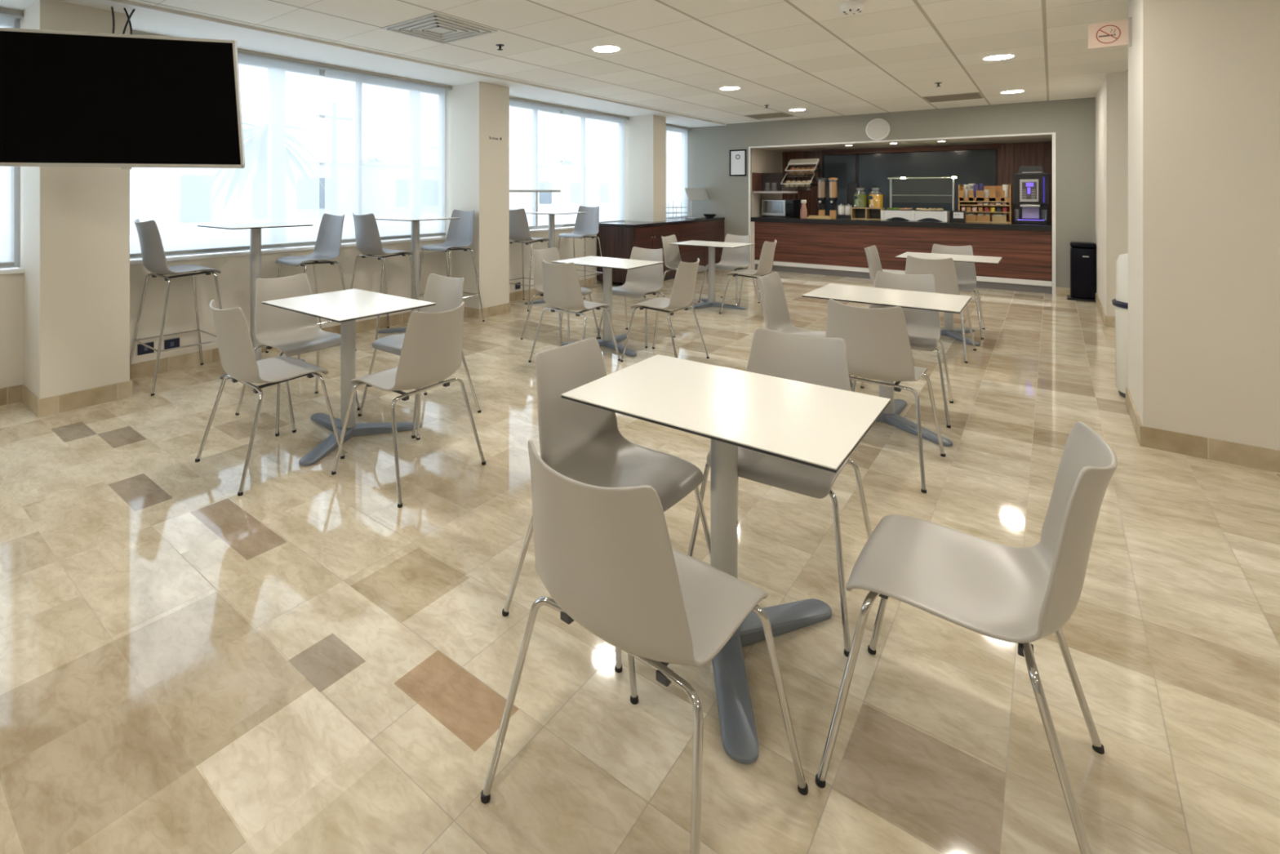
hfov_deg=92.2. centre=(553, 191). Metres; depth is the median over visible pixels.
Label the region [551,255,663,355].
cafe table
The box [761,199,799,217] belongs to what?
microwave
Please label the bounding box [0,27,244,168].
television
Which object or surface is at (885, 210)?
food tray
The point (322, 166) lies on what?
building
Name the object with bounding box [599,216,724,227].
countertop
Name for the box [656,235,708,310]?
plastic chair
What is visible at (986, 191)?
cup stack
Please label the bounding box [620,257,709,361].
plastic chair
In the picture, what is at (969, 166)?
wall panel
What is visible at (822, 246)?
counter
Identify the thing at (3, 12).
trim
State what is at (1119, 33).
no smoking sign
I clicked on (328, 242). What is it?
bar stool
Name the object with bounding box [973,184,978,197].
cup stack
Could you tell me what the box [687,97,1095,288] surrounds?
wall
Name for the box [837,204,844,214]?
storage jar
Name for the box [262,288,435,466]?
cafe table
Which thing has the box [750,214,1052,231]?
countertop
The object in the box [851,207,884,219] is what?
wooden crate
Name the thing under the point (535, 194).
window
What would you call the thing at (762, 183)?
wall shelf
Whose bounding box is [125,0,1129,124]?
ceiling
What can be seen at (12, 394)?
baseboard
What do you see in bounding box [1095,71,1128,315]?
wall
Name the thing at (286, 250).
trim
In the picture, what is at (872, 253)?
plastic chair
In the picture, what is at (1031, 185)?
coffee machine
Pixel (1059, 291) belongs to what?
baseboard
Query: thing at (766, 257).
plastic chair
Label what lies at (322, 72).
window
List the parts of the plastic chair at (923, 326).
leg, leg, leg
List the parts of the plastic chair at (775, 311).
leg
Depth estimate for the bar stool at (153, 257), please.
4.30 m
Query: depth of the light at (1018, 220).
8.66 m
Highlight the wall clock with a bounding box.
[865,118,890,140]
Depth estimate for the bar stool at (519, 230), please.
7.16 m
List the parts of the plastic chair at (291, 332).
leg, leg, leg, leg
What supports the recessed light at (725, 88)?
in the ceiling
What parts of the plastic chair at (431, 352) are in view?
leg, seat rail, leg, leg, leg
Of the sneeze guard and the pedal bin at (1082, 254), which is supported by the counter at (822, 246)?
the sneeze guard
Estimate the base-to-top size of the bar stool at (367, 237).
1.179 m
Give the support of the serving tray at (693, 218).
on the countertop
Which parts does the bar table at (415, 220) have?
arm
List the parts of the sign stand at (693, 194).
panel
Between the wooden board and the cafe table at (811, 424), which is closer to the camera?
the cafe table at (811, 424)
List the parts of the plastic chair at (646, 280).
leg, leg, leg, leg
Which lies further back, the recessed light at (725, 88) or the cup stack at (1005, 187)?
the cup stack at (1005, 187)
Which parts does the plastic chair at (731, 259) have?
leg, leg, leg, leg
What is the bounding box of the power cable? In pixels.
[111,6,135,34]
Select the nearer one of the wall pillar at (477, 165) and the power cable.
the power cable
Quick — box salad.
[886,207,899,209]
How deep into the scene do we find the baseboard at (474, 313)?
6.71 m
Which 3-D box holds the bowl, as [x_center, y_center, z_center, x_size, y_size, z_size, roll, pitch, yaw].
[2.827,0.445,11.021,0.230,0.060,0.230,0,0,39]
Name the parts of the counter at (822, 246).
post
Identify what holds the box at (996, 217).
on the condiment organiser
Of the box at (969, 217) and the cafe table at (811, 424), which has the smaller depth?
the cafe table at (811, 424)
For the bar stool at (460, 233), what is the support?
on the floor
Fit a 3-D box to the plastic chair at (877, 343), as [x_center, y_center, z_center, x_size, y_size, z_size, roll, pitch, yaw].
[1.664,0.963,3.156,0.547,0.834,0.535,0,0,41]
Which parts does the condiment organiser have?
panel, panel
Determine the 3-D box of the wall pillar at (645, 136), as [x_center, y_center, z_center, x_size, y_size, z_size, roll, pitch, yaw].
[1.428,0.096,9.840,0.650,2.568,0.400,0,0,39]
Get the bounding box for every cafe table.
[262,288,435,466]
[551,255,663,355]
[560,354,890,763]
[670,240,753,309]
[802,283,971,446]
[895,252,1002,345]
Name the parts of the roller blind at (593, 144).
rail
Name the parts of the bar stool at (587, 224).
leg, leg, foot rail, leg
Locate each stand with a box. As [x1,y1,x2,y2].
[684,187,709,217]
[780,158,820,215]
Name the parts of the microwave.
handle, door, control panel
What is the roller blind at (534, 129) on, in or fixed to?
attached to the window at (535, 194)
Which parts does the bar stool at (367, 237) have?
leg, leg, leg, seat rail, leg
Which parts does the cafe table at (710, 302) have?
arm, arm, arm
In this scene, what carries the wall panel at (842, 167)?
attached to the wall at (1010, 156)
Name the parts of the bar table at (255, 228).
arm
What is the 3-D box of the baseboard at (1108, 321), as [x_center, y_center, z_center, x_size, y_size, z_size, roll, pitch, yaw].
[6.763,1.327,6.674,1.182,0.107,2.080,0,0,39]
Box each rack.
[666,200,688,220]
[836,214,851,218]
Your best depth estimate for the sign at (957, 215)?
9.11 m
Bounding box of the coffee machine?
[1012,165,1049,223]
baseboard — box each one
[0,276,595,405]
[21,378,132,417]
[463,302,511,319]
[742,266,1070,296]
[1095,293,1115,327]
[1125,386,1279,472]
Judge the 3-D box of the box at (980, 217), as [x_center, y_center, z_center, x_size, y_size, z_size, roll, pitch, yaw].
[6.417,0.389,9.092,0.164,0.114,0.180,0,0,39]
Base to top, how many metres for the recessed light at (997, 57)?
0.007 m
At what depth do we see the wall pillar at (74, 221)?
3.90 m
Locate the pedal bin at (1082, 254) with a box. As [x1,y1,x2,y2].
[1066,241,1096,302]
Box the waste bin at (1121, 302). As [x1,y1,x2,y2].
[1111,253,1128,397]
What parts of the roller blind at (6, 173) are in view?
rail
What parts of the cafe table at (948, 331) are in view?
arm, arm, arm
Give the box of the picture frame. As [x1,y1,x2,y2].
[728,149,746,176]
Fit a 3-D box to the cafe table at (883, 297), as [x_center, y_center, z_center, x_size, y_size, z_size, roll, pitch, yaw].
[2.043,1.004,3.722,0.800,0.747,0.710,0,0,39]
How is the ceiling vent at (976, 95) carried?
in the ceiling
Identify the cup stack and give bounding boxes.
[964,184,969,197]
[968,183,974,190]
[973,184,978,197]
[978,183,983,190]
[983,189,990,197]
[1002,184,1009,197]
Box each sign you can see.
[951,210,965,222]
[1088,17,1132,48]
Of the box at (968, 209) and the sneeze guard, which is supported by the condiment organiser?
the box at (968, 209)
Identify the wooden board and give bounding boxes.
[806,215,833,218]
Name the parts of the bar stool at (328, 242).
leg, leg, leg, seat rail, foot rail, leg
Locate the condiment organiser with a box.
[958,184,1012,222]
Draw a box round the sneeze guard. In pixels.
[887,176,956,219]
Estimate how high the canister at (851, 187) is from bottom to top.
0.600 m
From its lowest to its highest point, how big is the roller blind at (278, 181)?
1.643 m
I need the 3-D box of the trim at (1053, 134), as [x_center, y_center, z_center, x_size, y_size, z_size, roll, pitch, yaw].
[5.061,0.299,9.429,4.178,2.162,0.034,0,0,39]
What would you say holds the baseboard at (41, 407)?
attached to the wall pillar at (74, 221)
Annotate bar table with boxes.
[197,222,313,379]
[375,216,460,333]
[524,211,586,304]
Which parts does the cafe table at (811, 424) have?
arm, arm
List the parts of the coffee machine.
display glass, door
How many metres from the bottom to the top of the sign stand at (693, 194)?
0.529 m
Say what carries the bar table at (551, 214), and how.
on the floor
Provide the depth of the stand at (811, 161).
10.82 m
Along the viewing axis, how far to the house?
34.91 m
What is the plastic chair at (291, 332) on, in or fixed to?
on the floor
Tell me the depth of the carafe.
10.49 m
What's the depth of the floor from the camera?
1.85 m
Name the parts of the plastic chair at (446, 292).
leg, leg, leg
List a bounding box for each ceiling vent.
[380,12,497,44]
[744,112,792,119]
[922,92,983,102]
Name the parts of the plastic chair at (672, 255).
leg, leg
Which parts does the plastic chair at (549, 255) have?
leg, leg, leg, leg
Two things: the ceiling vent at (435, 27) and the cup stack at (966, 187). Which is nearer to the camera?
the ceiling vent at (435, 27)
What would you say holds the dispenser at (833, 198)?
on the counter at (822, 246)
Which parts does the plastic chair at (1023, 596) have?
leg, leg, leg, leg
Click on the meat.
(904, 208)
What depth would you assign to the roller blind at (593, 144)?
9.06 m
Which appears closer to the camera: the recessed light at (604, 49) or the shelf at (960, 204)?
the recessed light at (604, 49)
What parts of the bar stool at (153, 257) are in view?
leg, foot rail, leg, foot rail, seat rail, foot rail, leg, foot rail, leg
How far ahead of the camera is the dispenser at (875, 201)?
9.85 m
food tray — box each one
[884,209,916,211]
[915,209,947,211]
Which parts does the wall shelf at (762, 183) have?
panel, panel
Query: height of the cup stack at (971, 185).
0.261 m
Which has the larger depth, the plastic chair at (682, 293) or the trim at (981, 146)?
the trim at (981, 146)
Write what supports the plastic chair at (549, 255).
on the floor
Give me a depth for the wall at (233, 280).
5.00 m
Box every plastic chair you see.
[195,299,344,496]
[235,273,359,436]
[331,301,486,507]
[358,273,480,438]
[480,439,808,853]
[502,337,710,704]
[520,247,600,346]
[528,259,620,362]
[596,246,675,347]
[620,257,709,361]
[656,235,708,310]
[687,327,871,657]
[697,233,759,306]
[719,239,777,316]
[757,271,852,389]
[814,421,1117,853]
[825,298,945,493]
[851,271,953,427]
[864,244,882,307]
[904,255,976,363]
[931,244,985,339]
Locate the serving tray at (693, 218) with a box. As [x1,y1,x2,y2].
[685,217,705,219]
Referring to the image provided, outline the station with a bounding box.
[880,209,949,222]
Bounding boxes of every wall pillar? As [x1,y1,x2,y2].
[17,0,129,399]
[440,81,509,308]
[624,115,666,222]
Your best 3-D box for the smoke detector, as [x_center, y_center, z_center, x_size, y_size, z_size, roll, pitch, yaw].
[1.930,-1.182,3.938,0.140,0.056,0.140,0,0,39]
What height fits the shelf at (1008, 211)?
0.014 m
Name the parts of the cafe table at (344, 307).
arm, arm, arm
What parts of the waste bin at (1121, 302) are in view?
lid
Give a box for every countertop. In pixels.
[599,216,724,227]
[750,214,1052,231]
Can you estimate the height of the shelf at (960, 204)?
0.014 m
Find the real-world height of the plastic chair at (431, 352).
0.834 m
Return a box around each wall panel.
[822,154,856,215]
[856,149,996,217]
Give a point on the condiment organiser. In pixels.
(997, 194)
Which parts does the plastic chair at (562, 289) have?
leg, leg, leg, seat rail, leg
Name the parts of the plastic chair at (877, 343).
leg, leg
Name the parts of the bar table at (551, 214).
arm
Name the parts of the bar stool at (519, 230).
foot rail, leg, leg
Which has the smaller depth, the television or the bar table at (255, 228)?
the television
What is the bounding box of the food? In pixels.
[915,208,943,210]
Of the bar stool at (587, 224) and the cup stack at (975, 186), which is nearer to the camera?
the bar stool at (587, 224)
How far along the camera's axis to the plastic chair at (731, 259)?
7.66 m
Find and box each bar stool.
[129,218,222,395]
[265,213,356,359]
[350,212,419,340]
[419,209,484,321]
[509,208,549,311]
[557,205,603,298]
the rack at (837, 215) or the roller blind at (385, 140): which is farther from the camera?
the rack at (837, 215)
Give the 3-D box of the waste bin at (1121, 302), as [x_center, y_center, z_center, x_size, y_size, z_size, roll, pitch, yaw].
[3.962,0.897,4.059,0.364,0.965,0.364,0,0,39]
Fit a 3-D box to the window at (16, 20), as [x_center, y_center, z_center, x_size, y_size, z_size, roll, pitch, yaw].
[-4.663,-0.328,2.813,0.060,1.675,3.350,0,0,39]
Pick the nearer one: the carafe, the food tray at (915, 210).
the food tray at (915, 210)
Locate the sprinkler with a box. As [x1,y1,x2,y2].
[495,44,504,50]
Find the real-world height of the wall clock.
0.340 m
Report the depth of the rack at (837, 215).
10.16 m
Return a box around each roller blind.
[0,14,14,266]
[129,54,319,257]
[324,69,445,242]
[509,100,560,191]
[562,109,625,226]
[666,126,687,217]
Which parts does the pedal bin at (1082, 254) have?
lid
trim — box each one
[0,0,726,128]
[0,8,691,130]
[0,226,574,274]
[748,132,1055,295]
[821,143,999,155]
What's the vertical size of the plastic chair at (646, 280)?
0.834 m
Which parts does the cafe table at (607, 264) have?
arm, arm, arm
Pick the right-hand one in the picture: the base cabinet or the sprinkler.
the base cabinet
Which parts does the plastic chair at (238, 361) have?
leg, leg, seat rail, leg, leg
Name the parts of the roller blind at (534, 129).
rail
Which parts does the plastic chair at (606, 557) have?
leg, leg, leg, leg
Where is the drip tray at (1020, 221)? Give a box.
[1013,219,1048,223]
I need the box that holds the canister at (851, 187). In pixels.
[847,182,858,217]
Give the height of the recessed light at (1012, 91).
0.007 m
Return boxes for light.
[591,44,620,53]
[719,86,740,90]
[788,108,805,111]
[982,53,1015,60]
[1000,89,1024,93]
[1017,219,1044,220]
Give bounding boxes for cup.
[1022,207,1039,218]
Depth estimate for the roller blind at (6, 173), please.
3.99 m
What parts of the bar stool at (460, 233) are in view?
leg, leg, leg, seat rail, foot rail, leg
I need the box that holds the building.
[319,160,324,217]
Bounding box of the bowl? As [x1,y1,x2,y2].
[703,213,716,217]
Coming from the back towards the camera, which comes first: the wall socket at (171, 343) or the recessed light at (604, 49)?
the recessed light at (604, 49)
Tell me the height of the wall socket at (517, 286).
0.080 m
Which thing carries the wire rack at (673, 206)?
on the countertop
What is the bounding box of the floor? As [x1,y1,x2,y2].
[0,269,1279,853]
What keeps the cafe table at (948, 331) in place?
on the floor
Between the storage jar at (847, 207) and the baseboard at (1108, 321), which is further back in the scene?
the storage jar at (847, 207)
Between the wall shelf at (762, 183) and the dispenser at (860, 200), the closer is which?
the dispenser at (860, 200)
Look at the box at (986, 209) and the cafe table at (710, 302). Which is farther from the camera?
the box at (986, 209)
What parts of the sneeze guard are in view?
post, rail, rail, post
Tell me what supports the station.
on the counter at (822, 246)
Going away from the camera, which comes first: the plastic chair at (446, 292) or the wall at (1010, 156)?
the plastic chair at (446, 292)
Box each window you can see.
[0,17,19,268]
[129,68,444,258]
[528,108,574,229]
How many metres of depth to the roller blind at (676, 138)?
11.09 m
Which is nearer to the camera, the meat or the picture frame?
the meat
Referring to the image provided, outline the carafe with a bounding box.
[800,200,807,217]
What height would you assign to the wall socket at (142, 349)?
0.080 m
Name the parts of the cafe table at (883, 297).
arm, arm, arm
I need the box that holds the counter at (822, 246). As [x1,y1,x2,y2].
[750,214,1052,293]
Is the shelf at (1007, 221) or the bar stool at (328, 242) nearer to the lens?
the bar stool at (328, 242)
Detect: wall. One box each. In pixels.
[0,7,691,388]
[0,208,574,270]
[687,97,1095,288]
[782,141,1052,221]
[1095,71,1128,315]
[1128,0,1279,449]
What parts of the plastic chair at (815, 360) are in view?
leg, leg, leg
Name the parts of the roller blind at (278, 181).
rail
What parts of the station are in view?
corner post, corner post, corner post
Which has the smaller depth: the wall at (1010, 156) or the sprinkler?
the sprinkler
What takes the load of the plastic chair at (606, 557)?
on the floor
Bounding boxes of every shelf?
[751,172,797,193]
[960,200,1009,202]
[960,204,1009,205]
[965,210,1009,213]
[965,220,1009,222]
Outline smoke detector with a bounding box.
[840,0,864,14]
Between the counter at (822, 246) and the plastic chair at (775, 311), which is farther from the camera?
the counter at (822, 246)
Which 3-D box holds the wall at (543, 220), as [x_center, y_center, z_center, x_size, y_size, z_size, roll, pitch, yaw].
[-3.808,1.065,16.035,0.200,0.870,40.000,0,0,39]
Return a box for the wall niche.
[751,134,1052,217]
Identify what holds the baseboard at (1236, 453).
attached to the wall at (1204, 75)
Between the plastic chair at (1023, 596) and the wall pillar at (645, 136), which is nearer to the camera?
the plastic chair at (1023, 596)
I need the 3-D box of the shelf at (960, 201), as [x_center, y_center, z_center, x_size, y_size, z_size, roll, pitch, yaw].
[6.451,0.153,9.118,0.604,0.014,0.284,0,0,39]
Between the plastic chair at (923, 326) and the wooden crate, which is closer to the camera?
the plastic chair at (923, 326)
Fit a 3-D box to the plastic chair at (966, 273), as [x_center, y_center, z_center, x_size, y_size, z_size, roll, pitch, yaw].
[3.944,0.963,6.054,0.547,0.834,0.535,0,0,36]
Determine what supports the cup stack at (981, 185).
on the condiment organiser
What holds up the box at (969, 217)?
on the condiment organiser
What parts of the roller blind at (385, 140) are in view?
rail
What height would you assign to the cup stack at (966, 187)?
0.246 m
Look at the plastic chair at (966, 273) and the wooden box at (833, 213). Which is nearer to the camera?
the plastic chair at (966, 273)
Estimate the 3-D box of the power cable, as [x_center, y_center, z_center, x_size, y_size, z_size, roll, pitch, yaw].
[-2.653,-0.943,3.715,0.132,0.496,0.573,0,0,-30]
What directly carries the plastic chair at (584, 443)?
on the floor
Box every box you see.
[818,209,825,215]
[829,209,836,218]
[965,213,977,221]
[966,207,971,211]
[976,213,991,221]
[984,207,989,211]
[990,207,995,211]
[992,213,1006,222]
[1002,207,1007,211]
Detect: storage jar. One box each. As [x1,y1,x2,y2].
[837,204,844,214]
[844,204,852,214]
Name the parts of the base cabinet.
door, door, door, door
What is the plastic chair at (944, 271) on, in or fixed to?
on the floor
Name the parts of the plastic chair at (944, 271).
leg, leg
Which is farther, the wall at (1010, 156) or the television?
the wall at (1010, 156)
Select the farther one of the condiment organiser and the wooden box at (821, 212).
the wooden box at (821, 212)
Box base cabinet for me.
[596,216,724,284]
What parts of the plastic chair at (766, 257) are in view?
leg, leg, seat rail, leg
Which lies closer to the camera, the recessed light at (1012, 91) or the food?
the recessed light at (1012, 91)
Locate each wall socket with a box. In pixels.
[137,342,154,355]
[164,337,179,349]
[515,282,519,289]
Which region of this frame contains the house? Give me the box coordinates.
[509,164,562,210]
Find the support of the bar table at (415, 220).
on the floor
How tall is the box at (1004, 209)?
0.062 m
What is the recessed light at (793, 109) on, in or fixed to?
in the ceiling
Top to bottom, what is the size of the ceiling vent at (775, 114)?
0.012 m
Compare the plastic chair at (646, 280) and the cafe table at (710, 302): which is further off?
the cafe table at (710, 302)
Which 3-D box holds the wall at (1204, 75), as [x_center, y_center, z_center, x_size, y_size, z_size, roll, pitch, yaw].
[5.248,0.085,2.167,4.620,2.590,0.840,0,0,39]
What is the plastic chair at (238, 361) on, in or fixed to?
on the floor
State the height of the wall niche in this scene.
2.250 m
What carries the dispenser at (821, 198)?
on the counter at (822, 246)
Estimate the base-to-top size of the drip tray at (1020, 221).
0.045 m
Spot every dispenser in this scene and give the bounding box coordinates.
[817,177,826,209]
[828,177,838,217]
[852,187,866,207]
[867,187,882,208]
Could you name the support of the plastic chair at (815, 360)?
on the floor
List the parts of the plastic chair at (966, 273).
leg, leg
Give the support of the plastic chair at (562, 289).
on the floor
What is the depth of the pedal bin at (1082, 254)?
7.69 m
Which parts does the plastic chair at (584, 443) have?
leg, leg, leg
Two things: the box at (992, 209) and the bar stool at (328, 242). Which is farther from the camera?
the box at (992, 209)
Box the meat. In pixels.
[898,207,912,209]
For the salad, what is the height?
0.038 m
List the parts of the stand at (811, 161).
lid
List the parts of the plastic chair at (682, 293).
leg, leg, seat rail, leg, leg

